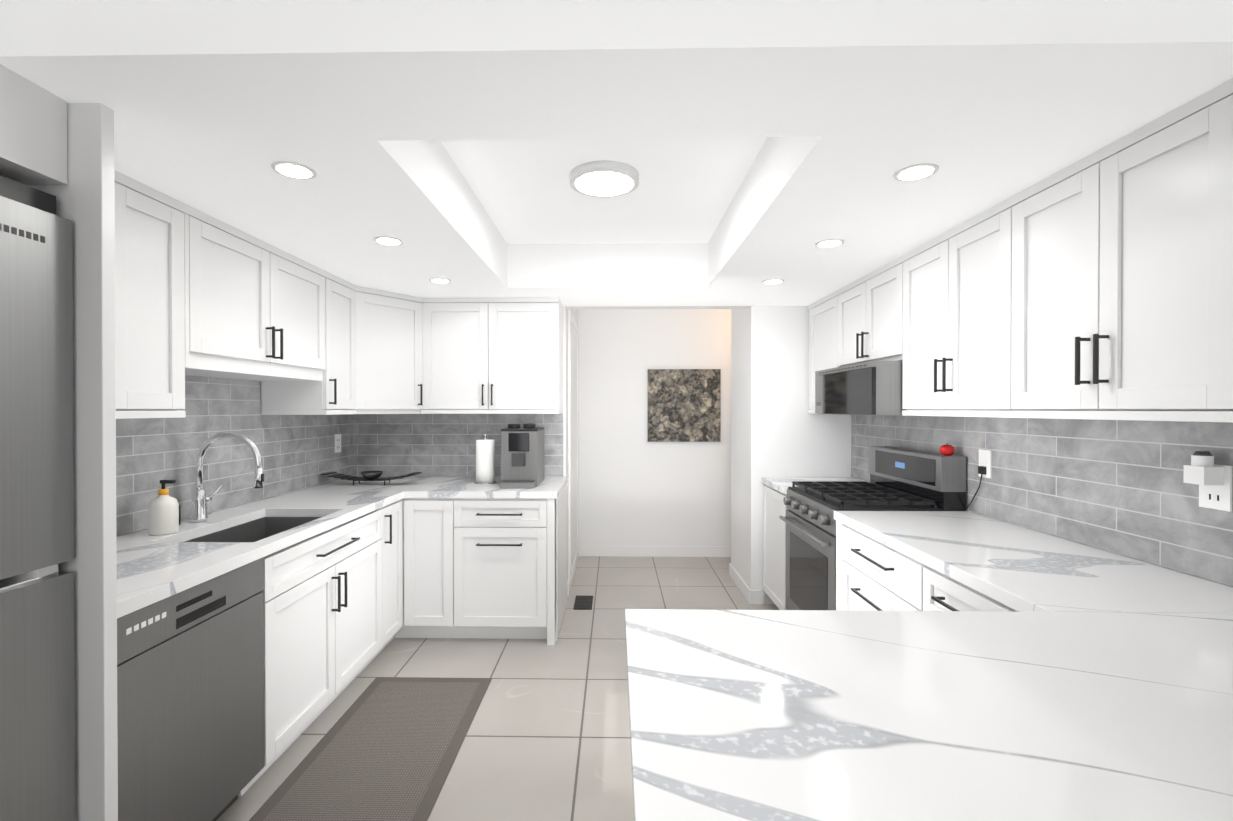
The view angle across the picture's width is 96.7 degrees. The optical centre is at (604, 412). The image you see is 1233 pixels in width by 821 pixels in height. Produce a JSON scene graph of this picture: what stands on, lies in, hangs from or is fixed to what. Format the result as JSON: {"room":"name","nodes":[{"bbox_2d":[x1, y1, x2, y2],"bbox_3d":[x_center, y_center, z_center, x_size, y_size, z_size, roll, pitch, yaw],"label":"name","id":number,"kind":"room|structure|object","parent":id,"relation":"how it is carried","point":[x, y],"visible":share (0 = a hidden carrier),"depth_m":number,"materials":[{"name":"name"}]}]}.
{"room":"kitchen","nodes":[
{"label":"kitchen","id":0,"kind":"room"},
{"bbox_2d":[116,375,339,536],"bbox_3d":[-1.962,0.173,0.237,0.120,2.440,7.720,0,0,1],"label":"wall","id":1,"kind":"structure","parent":0,"point":[237,505],"depth_m":2.75,"materials":[{"name":"white paint"}]},
{"bbox_2d":[115,171,134,414],"bbox_3d":[-1.690,-0.375,1.551,0.353,0.743,0.364,0,0,1],"label":"upper cabinet","id":2,"kind":"object","parent":1,"relation":"attached to","point":[124,185],"depth_m":1.73,"materials":[{"name":"white wood"}]},
{"bbox_2d":[135,180,194,414],"bbox_3d":[-1.685,-0.377,1.801,0.353,0.743,0.373,0,0,1],"label":"upper cabinet","id":3,"kind":"object","parent":1,"relation":"attached to","point":[164,225],"depth_m":1.88,"materials":[{"name":"white wood"}]},
{"bbox_2d":[116,375,352,535],"bbox_3d":[-1.852,0.151,2.670,0.010,0.632,2.590,0,0,1],"label":"backsplash","id":4,"kind":"structure","parent":1,"relation":"attached to","point":[297,452],"depth_m":2.65,"materials":[{"name":"tile"}]},
{"bbox_2d":[335,434,340,452],"bbox_3d":[-1.824,0.210,3.745,0.006,0.125,0.080,0,0,1],"label":"electrical outlet","id":5,"kind":"object","parent":4,"relation":"attached to","point":[337,443],"visible":1,"depth_m":3.73,"materials":[{"name":"white plastic"}]},
{"bbox_2d":[195,209,322,382],"bbox_3d":[-1.673,-0.458,2.448,0.353,0.588,0.960,0,0,1],"label":"upper cabinet","id":6,"kind":"object","parent":1,"relation":"attached to","point":[198,293],"depth_m":2.35,"materials":[{"name":"white wood"}]},
{"bbox_2d":[261,268,358,414],"bbox_3d":[-1.644,-0.384,3.089,0.387,0.743,0.450,0,0,1],"label":"upper cabinet","id":7,"kind":"object","parent":1,"relation":"attached to","point":[338,297],"depth_m":2.98,"materials":[{"name":"white wood"}]},
{"bbox_2d":[339,411,358,414],"bbox_3d":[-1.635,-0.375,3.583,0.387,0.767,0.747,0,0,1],"label":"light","id":8,"kind":"object","parent":1,"relation":"attached to","point":[340,412],"depth_m":3.17,"materials":[{"name":"white plastic"}]},
{"bbox_2d":[359,286,430,413],"bbox_3d":[-1.404,-0.375,3.484,0.508,0.767,0.557,0,0,1],"label":"upper cabinet","id":9,"kind":"object","parent":1,"relation":"attached to","point":[395,328],"depth_m":3.47,"materials":[{"name":"white wood"}]},
{"bbox_2d":[216,556,778,820],"bbox_3d":[-0.029,1.439,0.949,6.400,0.100,9.200,0,0,1],"label":"floor","id":10,"kind":"structure","parent":0,"point":[547,737],"depth_m":2.61,"materials":[{"name":"tile"}]},
{"bbox_2d":[0,175,75,820],"bbox_3d":[-1.575,0.440,0.867,0.591,1.900,0.910,0,0,1],"label":"fridge","id":11,"kind":"object","parent":10,"relation":"on","point":[37,707],"visible":1,"depth_m":1.23,"materials":[{"name":"grey metal"}]},
{"bbox_2d":[28,103,117,820],"bbox_3d":[-1.546,0.320,1.348,0.669,2.133,0.036,0,0,1],"label":"panel","id":12,"kind":"object","parent":10,"relation":"on","point":[85,200],"visible":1,"depth_m":1.32,"materials":[{"name":"white"}]},
{"bbox_2d":[0,64,67,184],"bbox_3d":[-1.596,-0.797,0.793,0.589,0.504,1.057,0,0,1],"label":"upper cabinet","id":13,"kind":"object","parent":12,"relation":"attached to","point":[33,133],"visible":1,"depth_m":1.24,"materials":[{"name":"white wood"}]},
{"bbox_2d":[117,558,263,820],"bbox_3d":[-1.539,0.951,1.671,0.633,0.867,0.590,0,0,1],"label":"dishwasher","id":14,"kind":"object","parent":10,"relation":"on","point":[190,699],"visible":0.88,"depth_m":1.63,"materials":[{"name":"grey metal"}]},
{"bbox_2d":[238,548,377,796],"bbox_3d":[-1.530,1.060,2.470,0.638,0.640,0.990,0,0,1],"label":"base cabinet","id":15,"kind":"object","parent":10,"relation":"on","point":[346,604],"depth_m":2.28,"materials":[{"name":"white wood"}]},
{"bbox_2d":[288,498,409,653],"bbox_3d":[-1.488,0.943,3.084,0.700,0.868,0.360,0,0,1],"label":"base cabinet","id":16,"kind":"object","parent":10,"relation":"on","point":[386,528],"depth_m":3.04,"materials":[{"name":"white wood"}]},
{"bbox_2d":[116,476,435,618],"bbox_3d":[-1.516,0.594,2.666,0.660,0.249,2.589,0,0,1],"label":"countertop","id":17,"kind":"structure","parent":16,"relation":"on","point":[151,569],"depth_m":2.20,"materials":[{"name":"stone"}]},
{"bbox_2d":[148,480,180,534],"bbox_3d":[-1.727,0.368,2.144,0.094,0.207,0.094,0,0,1],"label":"soap bottle","id":18,"kind":"object","parent":17,"relation":"on","point":[164,512],"visible":1,"depth_m":2.12,"materials":[{"name":"white"}]},
{"bbox_2d":[190,431,263,521],"bbox_3d":[-1.632,0.275,2.413,0.312,0.389,0.145,0,0,1],"label":"faucet","id":19,"kind":"object","parent":17,"relation":"on","point":[200,499],"visible":1,"depth_m":2.36,"materials":[{"name":"silver metal"}]},
{"bbox_2d":[321,471,421,484],"bbox_3d":[-1.501,0.422,3.530,0.601,0.081,0.138,0,0,1],"label":"decorative tray","id":20,"kind":"object","parent":17,"relation":"on","point":[370,475],"visible":1,"depth_m":3.49,"materials":[{"name":"black metal"}]},
{"bbox_2d":[249,677,491,820],"bbox_3d":[-0.899,1.378,2.050,0.600,0.007,1.570,0,0,1],"label":"mat","id":21,"kind":"object","parent":10,"relation":"on","point":[386,749],"visible":1,"depth_m":2.19,"materials":[{"name":"grey fabric"}]},
{"bbox_2d":[410,498,465,637],"bbox_3d":[-1.021,0.940,3.571,0.379,0.868,0.763,0,0,1],"label":"base cabinet","id":22,"kind":"object","parent":10,"relation":"on","point":[437,525],"depth_m":3.25,"materials":[{"name":"white wood"}]},
{"bbox_2d":[466,484,566,644],"bbox_3d":[-0.615,0.940,3.591,0.669,0.868,0.708,0,0,1],"label":"base cabinet","id":23,"kind":"object","parent":10,"relation":"on","point":[516,548],"depth_m":3.25,"materials":[{"name":"white wood"}]},
{"bbox_2d":[408,476,567,498],"bbox_3d":[-0.722,0.484,3.586,0.894,0.040,0.720,0,0,1],"label":"countertop","id":24,"kind":"structure","parent":23,"relation":"on","point":[443,486],"depth_m":3.31,"materials":[{"name":"stone"}]},
{"bbox_2d":[474,434,496,484],"bbox_3d":[-0.780,0.301,3.576,0.150,0.323,0.150,0,0,1],"label":"paper towel","id":25,"kind":"object","parent":24,"relation":"on","point":[485,461],"visible":1,"depth_m":3.52,"materials":[{"name":"white paper"}]},
{"bbox_2d":[500,424,543,487],"bbox_3d":[-0.535,0.268,3.567,0.230,0.390,0.430,0,0,1],"label":"coffee machine","id":26,"kind":"object","parent":24,"relation":"on","point":[522,457],"visible":1,"depth_m":3.43,"materials":[{"name":"silver metal"}]},
{"bbox_2d":[573,595,592,609],"bbox_3d":[-0.153,1.368,3.951,0.130,0.006,0.280,0,0,1],"label":"floor vent","id":27,"kind":"object","parent":10,"relation":"in","point":[583,603],"visible":1,"depth_m":3.93,"materials":[{"name":"grey metal"}]},
{"bbox_2d":[763,485,788,609],"bbox_3d":[1.435,0.939,3.647,0.627,0.868,0.514,0,0,1],"label":"base cabinet","id":28,"kind":"object","parent":10,"relation":"on","point":[774,528],"depth_m":3.66,"materials":[{"name":"white wood"}]},
{"bbox_2d":[761,477,865,493],"bbox_3d":[1.431,0.483,3.643,0.639,0.040,0.517,0,0,1],"label":"countertop","id":29,"kind":"structure","parent":28,"relation":"on","point":[781,484],"depth_m":3.73,"materials":[{"name":"stone"}]},
{"bbox_2d":[779,446,965,609],"bbox_3d":[1.394,0.793,3.000,0.671,1.168,0.762,0,0,1],"label":"stove","id":30,"kind":"object","parent":10,"relation":"on","point":[902,479],"visible":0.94,"depth_m":2.87,"materials":[{"name":"grey metal"}]},
{"bbox_2d":[940,443,954,455],"bbox_3d":[1.668,0.179,2.671,0.064,0.062,0.064,0,0,1],"label":"apple","id":31,"kind":"object","parent":30,"relation":"on","point":[947,450],"visible":1,"depth_m":2.65,"materials":[{"name":"red food"}]},
{"bbox_2d":[836,520,914,610],"bbox_3d":[1.409,0.948,2.244,0.627,0.868,0.732,0,0,1],"label":"base cabinet","id":32,"kind":"object","parent":10,"relation":"on","point":[872,574],"depth_m":2.27,"materials":[{"name":"white wood"}]},
{"bbox_2d":[834,511,1232,676],"bbox_3d":[1.391,0.496,1.490,0.639,0.040,2.245,0,0,1],"label":"countertop","id":33,"kind":"structure","parent":32,"relation":"on","point":[1191,617],"depth_m":1.59,"materials":[{"name":"stone"}]},
{"bbox_2d":[915,560,1017,611],"bbox_3d":[1.398,0.951,1.599,0.627,0.868,0.558,0,0,1],"label":"base cabinet","id":34,"kind":"object","parent":10,"relation":"on","point":[934,590],"depth_m":1.75,"materials":[{"name":"white wood"}]},
{"bbox_2d":[625,601,1232,820],"bbox_3d":[0.549,0.500,0.854,1.020,0.040,0.942,0,0,1],"label":"countertop","id":35,"kind":"structure","parent":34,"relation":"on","point":[1086,683],"depth_m":0.86,"materials":[{"name":"stone"}]},
{"bbox_2d":[567,309,576,581],"bbox_3d":[-0.331,0.147,4.633,0.120,2.440,1.130,0,0,1],"label":"wall","id":36,"kind":"structure","parent":0,"point":[574,312],"depth_m":4.11,"materials":[{"name":"white paint"}]},
{"bbox_2d":[568,310,578,578],"bbox_3d":[-0.262,0.242,4.632,0.016,2.049,0.930,0,0,1],"label":"door frame","id":37,"kind":"structure","parent":36,"relation":"attached to","point":[573,437],"depth_m":4.61,"materials":[{"name":"white wood"}]},
{"bbox_2d":[567,546,579,595],"bbox_3d":[-0.263,1.317,4.627,0.013,0.099,1.086,0,0,1],"label":"baseboard","id":38,"kind":"structure","parent":36,"relation":"attached to","point":[569,583],"depth_m":4.52,"materials":[{"name":"white wood"}]},
{"bbox_2d":[0,0,1232,305],"bbox_3d":[-0.059,-0.907,2.530,3.598,0.305,2.809,0,0,1],"label":"ceiling","id":39,"kind":"structure","parent":0,"point":[752,142],"depth_m":1.38,"materials":[{"name":"white paint"}]},
{"bbox_2d":[271,161,316,179],"bbox_3d":[-0.960,-0.747,1.693,0.124,0.006,0.124,0,0,1],"label":"recessed light","id":40,"kind":"object","parent":39,"relation":"in","point":[294,170],"visible":1,"depth_m":1.68,"materials":[{"name":"white"}]},
{"bbox_2d":[373,236,403,245],"bbox_3d":[-0.949,-0.751,2.403,0.124,0.006,0.124,0,0,1],"label":"recessed light","id":41,"kind":"object","parent":39,"relation":"in","point":[387,240],"visible":1,"depth_m":2.39,"materials":[{"name":"white"}]},
{"bbox_2d":[429,278,450,283],"bbox_3d":[-0.944,-0.755,3.143,0.124,0.006,0.124,0,0,1],"label":"recessed light","id":42,"kind":"object","parent":39,"relation":"in","point":[440,280],"visible":1,"depth_m":3.12,"materials":[{"name":"white plastic"}]},
{"bbox_2d":[762,279,783,283],"bbox_3d":[0.973,-0.755,3.168,0.124,0.006,0.124,0,0,1],"label":"recessed light","id":43,"kind":"object","parent":39,"relation":"in","point":[773,281],"visible":1,"depth_m":3.15,"materials":[{"name":"white"}]},
{"bbox_2d":[815,239,844,247],"bbox_3d":[0.999,-0.751,2.437,0.124,0.006,0.124,0,0,1],"label":"recessed light","id":44,"kind":"object","parent":39,"relation":"in","point":[828,243],"visible":1,"depth_m":2.43,"materials":[{"name":"white plastic"}]},
{"bbox_2d":[893,163,938,181],"bbox_3d":[0.969,-0.747,1.708,0.124,0.006,0.124,0,0,1],"label":"recessed light","id":45,"kind":"object","parent":39,"relation":"in","point":[915,172],"visible":1,"depth_m":1.70,"materials":[{"name":"white plastic"}]},
{"bbox_2d":[577,309,730,545],"bbox_3d":[1.435,0.144,5.225,3.630,2.440,0.120,0,0,1],"label":"wall","id":46,"kind":"structure","parent":0,"point":[636,488],"depth_m":5.18,"materials":[{"name":"white paint"}]},
{"bbox_2d":[580,546,730,556],"bbox_3d":[1.430,1.314,5.165,3.379,0.099,0.014,0,0,1],"label":"baseboard","id":47,"kind":"structure","parent":46,"relation":"attached to","point":[596,551],"depth_m":5.18,"materials":[{"name":"white wood"}]},
{"bbox_2d":[648,369,720,441],"bbox_3d":[0.743,-0.066,5.156,0.680,0.680,0.038,0,0,1],"label":"picture","id":48,"kind":"object","parent":46,"relation":"attached to","point":[684,405],"visible":0.86,"depth_m":5.14},
{"bbox_2d":[467,306,850,603],"bbox_3d":[0.033,0.149,4.276,3.720,2.440,0.670,0,0,1],"label":"wall","id":49,"kind":"structure","parent":0,"point":[778,429],"depth_m":3.92,"materials":[{"name":"white paint"}]},
{"bbox_2d":[431,411,450,413],"bbox_3d":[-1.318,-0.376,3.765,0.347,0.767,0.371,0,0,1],"label":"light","id":50,"kind":"object","parent":49,"relation":"attached to","point":[432,412],"depth_m":3.62,"materials":[{"name":"white"}]},
{"bbox_2d":[353,414,562,475],"bbox_3d":[-1.066,0.233,3.956,1.534,0.452,0.010,0,0,1],"label":"backsplash","id":51,"kind":"structure","parent":49,"relation":"attached to","point":[424,444],"depth_m":3.95,"materials":[{"name":"tile"}]},
{"bbox_2d":[431,297,498,410],"bbox_3d":[-0.975,-0.388,3.759,0.536,0.743,0.371,0,0,1],"label":"upper cabinet","id":52,"kind":"object","parent":49,"relation":"attached to","point":[464,330],"depth_m":3.63,"materials":[{"name":"white wood"}]},
{"bbox_2d":[499,297,562,410],"bbox_3d":[-0.563,-0.389,3.773,0.524,0.743,0.328,0,0,1],"label":"upper cabinet","id":53,"kind":"object","parent":49,"relation":"attached to","point":[530,328],"depth_m":3.62,"materials":[{"name":"white wood"}]},
{"bbox_2d":[729,563,755,603],"bbox_3d":[1.056,1.319,4.245,0.035,0.099,0.660,0,0,1],"label":"baseboard","id":54,"kind":"structure","parent":49,"relation":"attached to","point":[754,596],"depth_m":4.13,"materials":[{"name":"white wood"}]},
{"bbox_2d":[852,477,1232,586],"bbox_3d":[1.756,0.174,0.108,0.120,2.440,7.600,0,0,1],"label":"wall","id":55,"kind":"structure","parent":0,"point":[1103,549],"depth_m":1.86,"materials":[{"name":"grey tile"}]},
{"bbox_2d":[808,291,835,413],"bbox_3d":[1.595,-0.388,3.608,0.308,0.743,0.577,0,0,1],"label":"upper cabinet","id":56,"kind":"object","parent":55,"relation":"attached to","point":[822,313],"depth_m":3.68,"materials":[{"name":"white wood"}]},
{"bbox_2d":[836,261,891,366],"bbox_3d":[1.584,-0.507,2.998,0.308,0.497,0.760,0,0,1],"label":"upper cabinet","id":57,"kind":"object","parent":55,"relation":"attached to","point":[864,305],"depth_m":2.99,"materials":[{"name":"white wood"}]},
{"bbox_2d":[815,361,905,414],"bbox_3d":[1.513,-0.119,3.002,0.449,0.263,0.748,0,0,1],"label":"microwave","id":58,"kind":"object","parent":57,"relation":"attached to","point":[870,388],"visible":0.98,"depth_m":2.74,"materials":[{"name":"silver metal"}]},
{"bbox_2d":[892,207,991,413],"bbox_3d":[1.570,-0.380,2.259,0.308,0.743,0.838,0,0,1],"label":"upper cabinet","id":59,"kind":"object","parent":55,"relation":"attached to","point":[942,287],"depth_m":2.26,"materials":[{"name":"white wood"}]},
{"bbox_2d":[851,415,1232,585],"bbox_3d":[1.726,0.245,2.010,0.010,0.452,3.800,0,0,1],"label":"backsplash","id":60,"kind":"structure","parent":55,"relation":"attached to","point":[1119,487],"depth_m":1.93,"materials":[{"name":"tile"}]},
{"bbox_2d":[967,449,991,508],"bbox_3d":[1.720,0.313,2.526,0.022,0.286,0.152,0,0,1],"label":"electrical outlet","id":61,"kind":"object","parent":60,"relation":"attached to","point":[985,465],"visible":1,"depth_m":2.48,"materials":[{"name":"white plastic"}]},
{"bbox_2d":[1183,451,1232,511],"bbox_3d":[1.682,0.190,1.535,0.060,0.162,0.080,0,0,1],"label":"electrical outlet","id":62,"kind":"object","parent":60,"relation":"attached to","point":[1208,476],"visible":0.98,"depth_m":1.52,"materials":[{"name":"white plastic"}]},
{"bbox_2d":[992,78,1232,417],"bbox_3d":[1.556,-0.375,1.568,0.310,0.743,0.781,0,0,1],"label":"upper cabinet","id":63,"kind":"object","parent":55,"relation":"attached to","point":[1097,285],"depth_m":1.48,"materials":[{"name":"white wood"}]},
{"bbox_3d":[-0.032,-1.100,0.759,6.400,0.100,9.090,0,0,1],"label":"ceiling","id":64,"kind":"structure","parent":0,"visible":0},
{"bbox_2d":[570,160,638,197],"bbox_3d":[-0.002,-1.001,2.364,0.300,0.036,0.300,0,0,1],"label":"light","id":65,"kind":"object","parent":64,"relation":"in","point":[604,179],"visible":1,"depth_m":2.31,"materials":[{"name":"white plastic"}]}
]}

